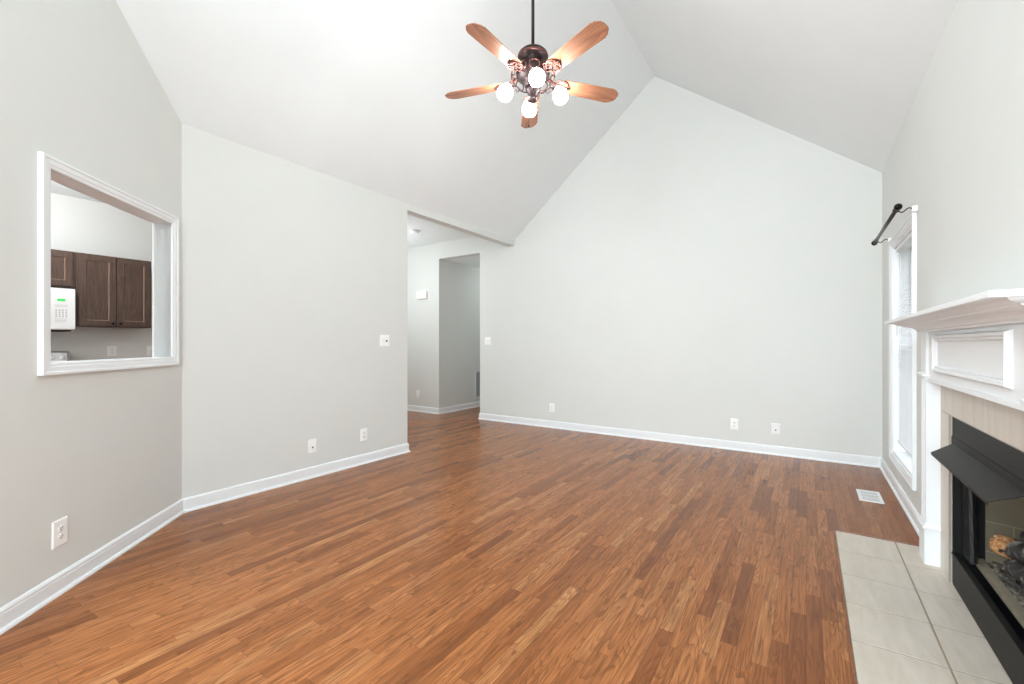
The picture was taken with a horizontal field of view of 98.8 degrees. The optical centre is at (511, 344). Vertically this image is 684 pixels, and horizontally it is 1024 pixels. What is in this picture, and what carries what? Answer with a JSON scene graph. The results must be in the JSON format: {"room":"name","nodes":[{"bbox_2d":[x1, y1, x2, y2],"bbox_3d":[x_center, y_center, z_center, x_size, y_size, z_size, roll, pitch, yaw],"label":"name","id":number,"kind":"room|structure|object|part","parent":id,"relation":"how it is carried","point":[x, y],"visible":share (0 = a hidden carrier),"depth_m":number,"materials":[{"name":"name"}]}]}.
{"room":"living room","nodes":[
{"label":"living room","id":0,"kind":"room"},
{"bbox_2d":[51,180,105,203],"bbox_3d":[-3.954,-1.650,2.429,4.228,0.100,6.800,0,0,34],"label":"ceiling","id":1,"kind":"structure","parent":0,"point":[56,188],"depth_m":4.63,"materials":[{"name":"paint"}]},
{"bbox_2d":[0,0,181,607],"bbox_3d":[-2.253,-0.711,2.223,0.100,3.822,1.814,0,0,-9],"label":"wall","id":2,"kind":"structure","parent":0,"point":[100,450],"depth_m":2.21,"materials":[{"name":"paint"}]},
{"bbox_2d":[52,516,67,549],"bbox_3d":[-2.180,0.909,2.119,0.009,0.128,0.086,0,0,-10],"label":"wall outlet","id":3,"kind":"object","parent":2,"relation":"attached to","point":[59,527],"visible":1,"depth_m":2.11,"materials":[{"name":"white plastic"}]},
{"bbox_2d":[58,533,63,539],"bbox_3d":[-2.179,0.928,2.119,0.004,0.028,0.033,0,0,-9],"label":"receptacle","id":4,"kind":"object","parent":3,"relation":"attached to","point":[60,535],"depth_m":2.12,"materials":[{"name":"beige plastic"}]},
{"bbox_2d":[37,151,178,375],"bbox_3d":[-2.302,-0.367,2.519,0.148,1.026,1.067,0,0,-9],"label":"trim","id":5,"kind":"structure","parent":2,"relation":"attached to","point":[49,168],"depth_m":2.33,"materials":[{"name":"paint"}]},
{"bbox_3d":[-2.363,-0.367,2.509,0.024,1.026,1.067,0,0,-9],"label":"casing","id":6,"kind":"part","parent":5,"relation":"part of","materials":[{"name":"paint"}]},
{"bbox_2d":[0,443,410,634],"bbox_3d":[-2.107,1.151,2.558,0.753,0.099,5.102,0,0,14],"label":"baseboard","id":7,"kind":"structure","parent":2,"relation":"attached to","point":[28,603],"depth_m":2.75,"materials":[{"name":"paint"}]},
{"bbox_2d":[51,193,151,360],"bbox_3d":[-5.628,-0.200,3.619,0.120,2.800,6.900,0,0,34],"label":"wall","id":8,"kind":"structure","parent":0,"point":[79,225],"depth_m":4.95,"materials":[{"name":"paint"}]},
{"bbox_2d":[51,249,75,288],"bbox_3d":[-4.869,-0.770,4.324,0.350,0.370,0.762,0,0,34],"label":"upper cabinet","id":9,"kind":"object","parent":8,"relation":"attached to","point":[63,263],"visible":0.44,"depth_m":4.47,"materials":[{"name":"brown wood"}]},
{"bbox_2d":[51,287,74,331],"bbox_3d":[-4.833,-0.347,4.290,0.448,0.435,0.747,0,0,34],"label":"microwave","id":10,"kind":"object","parent":9,"relation":"attached to","point":[62,299],"visible":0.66,"depth_m":4.42,"materials":[{"name":"white plastic"}]},
{"bbox_2d":[72,252,150,328],"bbox_3d":[-4.465,-0.570,4.894,0.381,0.770,0.629,0,0,34],"label":"upper cabinet","id":11,"kind":"object","parent":8,"relation":"attached to","point":[111,292],"visible":0.98,"depth_m":4.78,"materials":[{"name":"brown wood"}]},
{"bbox_3d":[-4.425,-0.570,4.688,0.019,0.746,0.294,0,0,34],"label":"door","id":12,"kind":"part","parent":11,"relation":"part of","materials":[{"name":"brown wood"}]},
{"bbox_3d":[-4.256,-0.570,4.938,0.019,0.746,0.294,0,0,34],"label":"door","id":13,"kind":"part","parent":11,"relation":"part of","materials":[{"name":"brown wood"}]},
{"bbox_2d":[107,346,116,355],"bbox_3d":[-4.592,0.080,5.040,0.009,0.118,0.085,0,0,34],"label":"wall outlet","id":14,"kind":"object","parent":8,"relation":"attached to","point":[111,350],"visible":1,"depth_m":5.04,"materials":[{"name":"beige plastic"}]},
{"bbox_2d":[147,346,151,355],"bbox_3d":[-4.375,0.082,5.349,0.020,0.120,0.118,0,0,34],"label":"light switch","id":15,"kind":"object","parent":8,"relation":"attached to","point":[149,348],"visible":0.52,"depth_m":5.33,"materials":[{"name":"beige plastic"}]},
{"bbox_2d":[182,124,513,497],"bbox_3d":[-1.209,-0.320,4.926,0.120,3.040,4.264,0,0,34],"label":"wall","id":16,"kind":"structure","parent":0,"point":[294,275],"depth_m":3.73,"materials":[{"name":"paint"}]},
{"bbox_2d":[308,438,316,453],"bbox_3d":[-1.791,0.917,3.943,0.016,0.124,0.080,0,0,34],"label":"cable wall plate","id":17,"kind":"object","parent":16,"relation":"attached to","point":[312,443],"visible":1,"depth_m":3.94,"materials":[{"name":"white plastic"}]},
{"bbox_2d":[360,428,366,441],"bbox_3d":[-1.485,0.911,4.403,0.009,0.124,0.080,0,0,34],"label":"wall outlet","id":18,"kind":"object","parent":16,"relation":"attached to","point":[363,432],"visible":1,"depth_m":4.40,"materials":[{"name":"white plastic"}]},
{"bbox_2d":[380,335,388,345],"bbox_3d":[-1.334,-0.037,4.617,0.020,0.122,0.125,0,0,34],"label":"light switch","id":19,"kind":"object","parent":16,"relation":"attached to","point":[384,339],"visible":1,"depth_m":4.61,"materials":[{"name":"white plastic"}]},
{"bbox_2d":[407,214,473,247],"bbox_3d":[-2.337,-1.790,6.849,3.901,0.100,2.338,0,0,34],"label":"ceiling","id":20,"kind":"structure","parent":0,"point":[429,232],"depth_m":6.90,"materials":[{"name":"paint"}]},
{"bbox_2d":[410,229,418,233],"bbox_3d":[-1.491,-1.719,6.726,0.144,0.042,0.144,0,0,34],"label":"smoke detector","id":21,"kind":"object","parent":20,"relation":"attached to","point":[413,231],"visible":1,"depth_m":6.68,"materials":[{"name":"white plastic"}]},
{"bbox_2d":[444,260,479,406],"bbox_3d":[-0.524,-0.181,8.714,0.120,2.762,2.542,0,0,34],"label":"wall","id":22,"kind":"structure","parent":0,"point":[461,282],"depth_m":8.00,"materials":[{"name":"paint"}]},
{"bbox_2d":[475,370,479,398],"bbox_3d":[-0.508,0.762,8.620,0.012,0.545,0.680,0,0,34],"label":"air vent","id":23,"kind":"object","parent":22,"relation":"in","point":[476,373],"visible":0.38,"depth_m":8.39,"materials":[{"name":"metal"}]},
{"bbox_2d":[446,255,479,267],"bbox_3d":[-0.104,-1.512,8.431,0.893,0.100,2.542,0,0,34],"label":"ceiling","id":24,"kind":"structure","parent":0,"point":[474,261],"depth_m":7.68,"materials":[{"name":"paint"}]},
{"bbox_2d":[0,407,1012,683],"bbox_3d":[-1.489,1.260,3.781,9.100,0.120,12.200,0,0,34],"label":"floor","id":25,"kind":"structure","parent":0,"point":[484,551],"depth_m":2.28,"materials":[{"name":"brown wood"}]},
{"bbox_2d":[51,351,69,361],"bbox_3d":[-4.723,0.636,4.220,0.669,1.127,0.758,0,0,34],"label":"range","id":26,"kind":"object","parent":25,"relation":"on","point":[55,355],"visible":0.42,"depth_m":4.56,"materials":[{"name":"white metal"}]},
{"bbox_2d":[856,489,884,503],"bbox_3d":[2.817,1.198,3.458,0.148,0.005,0.305,0,0,34],"label":"floor vent","id":27,"kind":"object","parent":25,"relation":"in","point":[864,495],"visible":1,"depth_m":3.44,"materials":[{"name":"white metal"}]},
{"bbox_2d":[833,529,1012,683],"bbox_3d":[1.738,1.196,1.922,0.463,0.007,1.912,0,0,34],"label":"tile hearth","id":28,"kind":"object","parent":25,"relation":"on","point":[906,623],"visible":0.91,"depth_m":1.88,"materials":[{"name":"tile"}]},
{"bbox_2d":[931,417,1023,683],"bbox_3d":[2.106,0.778,1.667,0.614,0.844,0.988,0,0,34],"label":"firebox","id":29,"kind":"object","parent":25,"relation":"on","point":[987,472],"visible":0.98,"depth_m":1.91,"materials":[{"name":"black metal"}]},
{"bbox_2d":[963,484,977,564],"bbox_3d":[2.193,0.771,2.101,0.032,0.522,0.126,0,0,34],"label":"curtain","id":30,"kind":"object","parent":29,"relation":"hanging from","point":[969,503],"depth_m":2.08,"materials":[{"name":"black metal"}]},
{"bbox_2d":[931,444,1023,504],"bbox_3d":[1.898,0.522,1.828,0.088,0.059,0.905,0,0,34],"label":"hood","id":31,"kind":"object","parent":29,"relation":"attached to","point":[984,480],"depth_m":1.72,"materials":[{"name":"black metal"}]},
{"bbox_3d":[1.926,0.478,1.789,0.003,0.040,0.980,0,0,34],"label":"rail","id":32,"kind":"part","parent":29,"relation":"part of","materials":[{"name":"black metal"}]},
{"bbox_3d":[1.935,0.428,1.782,0.020,0.144,0.988,0,0,34],"label":"panel","id":33,"kind":"part","parent":29,"relation":"part of","materials":[{"name":"black metal"}]},
{"bbox_3d":[1.935,1.044,1.782,0.025,0.013,0.982,0,0,34],"label":"rail","id":34,"kind":"part","parent":29,"relation":"part of","materials":[{"name":"black metal"}]},
{"bbox_3d":[1.935,1.122,1.782,0.020,0.144,0.988,0,0,34],"label":"panel","id":35,"kind":"part","parent":29,"relation":"part of","materials":[{"name":"black metal"}]},
{"bbox_3d":[2.374,0.730,1.937,0.020,0.660,0.390,0,0,-33],"label":"brick panel","id":36,"kind":"part","parent":29,"relation":"part of","materials":[{"name":"beige brick"}]},
{"bbox_2d":[991,561,1023,605],"bbox_3d":[2.139,1.026,1.646,0.329,0.038,0.819,0,0,34],"label":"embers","id":37,"kind":"object","parent":29,"relation":"on","point":[999,567],"visible":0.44,"depth_m":1.86,"materials":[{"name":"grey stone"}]},
{"bbox_2d":[997,572,1023,595],"bbox_3d":[2.032,0.982,1.740,0.034,0.034,0.263,0,0,21],"label":"log","id":38,"kind":"object","parent":37,"relation":"on","point":[1004,577],"visible":1,"depth_m":1.80,"materials":[{"name":"grey wood"}]},
{"bbox_3d":[2.106,0.984,1.613,0.269,0.110,0.590,0,0,34],"label":"grate","id":39,"kind":"object","parent":37,"relation":"on","visible":0},
{"bbox_2d":[1003,559,1023,584],"bbox_3d":[2.033,0.945,1.647,0.078,0.083,0.492,0,0,25],"label":"log","id":40,"kind":"object","parent":39,"relation":"on","point":[1014,568],"visible":0.91,"depth_m":1.82,"materials":[{"name":"wood"}]},
{"bbox_2d":[989,535,1023,563],"bbox_3d":[2.106,0.865,1.666,0.091,0.108,0.536,0,0,8],"label":"log","id":41,"kind":"object","parent":40,"relation":"on","point":[1010,548],"visible":1,"depth_m":1.86,"materials":[{"name":"brown wood"}]},
{"bbox_2d":[116,0,956,239],"bbox_3d":[-0.686,-2.509,1.632,4.434,1.912,9.378,0,0,34],"label":"ceiling","id":42,"kind":"structure","parent":0,"point":[352,91],"depth_m":3.70,"materials":[{"name":"paint"}]},
{"bbox_2d":[445,0,617,127],"bbox_3d":[0.113,-2.402,3.034,1.284,1.765,1.237,0,0,34],"label":"ceiling fan","id":43,"kind":"object","parent":42,"relation":"hanging from","point":[533,71],"visible":1,"depth_m":3.01,"materials":[{"name":"brown wood"}]},
{"bbox_3d":[-0.270,-1.845,3.206,0.464,0.006,0.138,0,11,18],"label":"blade","id":44,"kind":"part","parent":43,"relation":"part of","materials":[{"name":"brown wood"}]},
{"bbox_3d":[-0.110,-1.845,2.718,0.138,0.006,0.464,13,8,35],"label":"blade","id":45,"kind":"part","parent":43,"relation":"part of","materials":[{"name":"brown wood"}]},
{"bbox_3d":[-0.049,-1.752,3.055,0.108,0.119,0.108,0,0,34],"label":"light globe","id":46,"kind":"part","parent":43,"relation":"part of","materials":[{"name":"white glass"}]},
{"bbox_3d":[0.052,-1.779,3.064,0.132,0.053,0.011,0,0,-5],"label":"lamp arm","id":47,"kind":"part","parent":43,"relation":"part of","materials":[{"name":"brown metal"}]},
{"bbox_3d":[0.129,-1.752,3.268,0.108,0.119,0.108,0,0,34],"label":"light globe","id":48,"kind":"part","parent":43,"relation":"part of","materials":[{"name":"white glass"}]},
{"bbox_3d":[0.145,-1.845,3.509,0.138,0.006,0.464,-11,0,0],"label":"blade","id":49,"kind":"part","parent":43,"relation":"part of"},
{"bbox_3d":[0.163,-1.752,2.877,0.108,0.119,0.108,0,0,34],"label":"light globe","id":50,"kind":"part","parent":43,"relation":"part of","materials":[{"name":"white glass"}]},
{"bbox_3d":[0.240,-1.779,3.080,0.132,0.053,0.011,0,0,-5],"label":"lamp arm","id":51,"kind":"part","parent":43,"relation":"part of","materials":[{"name":"brown metal"}]},
{"bbox_3d":[0.342,-1.752,3.089,0.108,0.119,0.108,0,0,34],"label":"light globe","id":52,"kind":"part","parent":43,"relation":"part of","materials":[{"name":"white glass"}]},
{"bbox_3d":[0.404,-1.845,2.720,0.138,0.006,0.464,14,-8,-35],"label":"blade","id":53,"kind":"part","parent":43,"relation":"part of","materials":[{"name":"brown wood"}]},
{"bbox_3d":[0.561,-1.845,3.208,0.464,0.006,0.138,0,-11,-18],"label":"blade","id":54,"kind":"part","parent":43,"relation":"part of","materials":[{"name":"brown wood"}]},
{"bbox_2d":[407,76,881,457],"bbox_3d":[0.230,-1.073,6.599,8.195,4.545,0.120,0,0,34],"label":"wall","id":55,"kind":"structure","parent":0,"point":[707,263],"depth_m":5.25,"materials":[{"name":"paint"}]},
{"bbox_2d":[417,291,426,298],"bbox_3d":[-1.585,-0.860,7.724,0.228,0.130,0.048,0,0,34],"label":"door chime","id":56,"kind":"object","parent":55,"relation":"attached to","point":[423,294],"visible":1,"depth_m":7.69,"materials":[{"name":"white plastic"}]},
{"bbox_2d":[407,401,479,413],"bbox_3d":[-1.478,1.151,9.272,2.373,0.099,2.686,0,0,34],"label":"baseboard","id":57,"kind":"structure","parent":55,"relation":"attached to","point":[443,410],"depth_m":7.80,"materials":[{"name":"paint"}]},
{"bbox_2d":[485,337,490,344],"bbox_3d":[-0.387,-0.050,6.932,0.118,0.120,0.020,0,0,34],"label":"light switch","id":58,"kind":"object","parent":55,"relation":"attached to","point":[487,339],"visible":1,"depth_m":6.93,"materials":[{"name":"white plastic"}]},
{"bbox_2d":[549,403,553,411],"bbox_3d":[0.571,0.913,6.292,0.078,0.124,0.009,0,0,34],"label":"wall outlet","id":59,"kind":"object","parent":55,"relation":"attached to","point":[551,405],"visible":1,"depth_m":6.29,"materials":[{"name":"white plastic"}]},
{"bbox_2d":[478,413,919,535],"bbox_3d":[1.467,1.151,5.746,2.377,0.099,6.675,0,0,-28],"label":"baseboard","id":60,"kind":"structure","parent":55,"relation":"attached to","point":[908,507],"depth_m":4.90,"materials":[{"name":"paint"}]},
{"bbox_2d":[730,418,737,429],"bbox_3d":[2.520,0.907,4.976,0.078,0.124,0.009,0,0,34],"label":"wall outlet","id":61,"kind":"object","parent":55,"relation":"attached to","point":[733,422],"visible":1,"depth_m":4.97,"materials":[{"name":"white plastic"}]},
{"bbox_2d":[771,423,779,434],"bbox_3d":[2.852,0.919,4.747,0.080,0.120,0.016,0,0,34],"label":"cable wall plate","id":62,"kind":"object","parent":55,"relation":"attached to","point":[775,428],"visible":1,"depth_m":4.75,"materials":[{"name":"beige plastic"}]},
{"bbox_2d":[882,0,1023,583],"bbox_3d":[1.127,-0.231,0.481,0.140,2.861,9.258,0,0,34],"label":"wall","id":63,"kind":"structure","parent":0,"point":[957,154],"depth_m":2.03,"materials":[{"name":"paint"}]},
{"bbox_2d":[871,203,917,245],"bbox_3d":[2.909,-0.898,3.363,0.131,0.046,1.288,0,0,34],"label":"curtain rod","id":64,"kind":"object","parent":63,"relation":"attached to","point":[897,207],"visible":0.99,"depth_m":3.10,"materials":[{"name":"brown metal"}]},
{"bbox_3d":[2.874,-0.898,3.386,0.025,0.024,1.190,0,0,34],"label":"rod","id":65,"kind":"part","parent":64,"relation":"part of","materials":[{"name":"brown metal"}]},
{"bbox_3d":[2.655,-0.894,2.895,0.028,0.036,0.022,0,0,34],"label":"wall plate","id":66,"kind":"part","parent":64,"relation":"part of","materials":[{"name":"white plastic"}]},
{"bbox_2d":[889,212,916,490],"bbox_3d":[3.021,0.049,3.305,0.162,1.854,1.030,0,0,34],"label":"window","id":67,"kind":"structure","parent":63,"relation":"in","point":[905,464],"depth_m":3.67,"materials":[{"name":"paint"}]},
{"bbox_2d":[895,232,911,456],"bbox_3d":[3.003,0.010,3.318,0.058,1.620,0.866,0,0,34],"label":"window blind","id":68,"kind":"object","parent":67,"relation":"attached to","point":[905,433],"visible":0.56,"depth_m":3.45,"materials":[{"name":"paint"}]},
{"bbox_3d":[3.169,0.018,3.559,0.030,1.580,0.002,0,0,34],"label":"ladder cord","id":69,"kind":"part","parent":68,"relation":"part of","materials":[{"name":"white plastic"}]},
{"bbox_3d":[3.005,0.812,3.316,0.028,0.016,0.866,0,0,34],"label":"rail","id":70,"kind":"part","parent":68,"relation":"part of","materials":[{"name":"paint"}]},
{"bbox_3d":[3.067,-0.371,3.274,0.020,0.862,0.878,0,0,34],"label":"sash","id":71,"kind":"part","parent":67,"relation":"part of","materials":[{"name":"paint"}]},
{"bbox_2d":[884,289,1023,566],"bbox_3d":[1.839,0.530,1.848,0.210,1.339,1.871,0,0,34],"label":"fireplace mantel","id":72,"kind":"object","parent":63,"relation":"attached to","point":[973,345],"visible":0.94,"depth_m":1.80,"materials":[{"name":"paint"}]},
{"bbox_2d":[884,289,1023,323],"bbox_3d":[1.839,-0.130,1.848,0.210,0.019,1.871,0,0,34],"label":"shelf","id":73,"kind":"object","parent":72,"relation":"attached to","point":[991,299],"depth_m":1.37,"materials":[{"name":"paint"}]},
{"bbox_3d":[1.847,-0.092,1.829,0.175,0.056,1.824,0,0,34],"label":"crown moulding","id":74,"kind":"part","parent":72,"relation":"part of","materials":[{"name":"paint"}]},
{"bbox_3d":[1.872,0.048,1.825,0.019,0.192,1.022,0,0,34],"label":"panel moulding","id":75,"kind":"part","parent":72,"relation":"part of","materials":[{"name":"paint"}]},
{"bbox_2d":[941,386,1023,581],"bbox_3d":[1.915,0.700,1.781,0.010,1.000,1.363,0,0,34],"label":"tile surround","id":76,"kind":"object","parent":63,"relation":"attached to","point":[1004,423],"visible":0.88,"depth_m":2.03,"materials":[{"name":"tile"}]}
]}

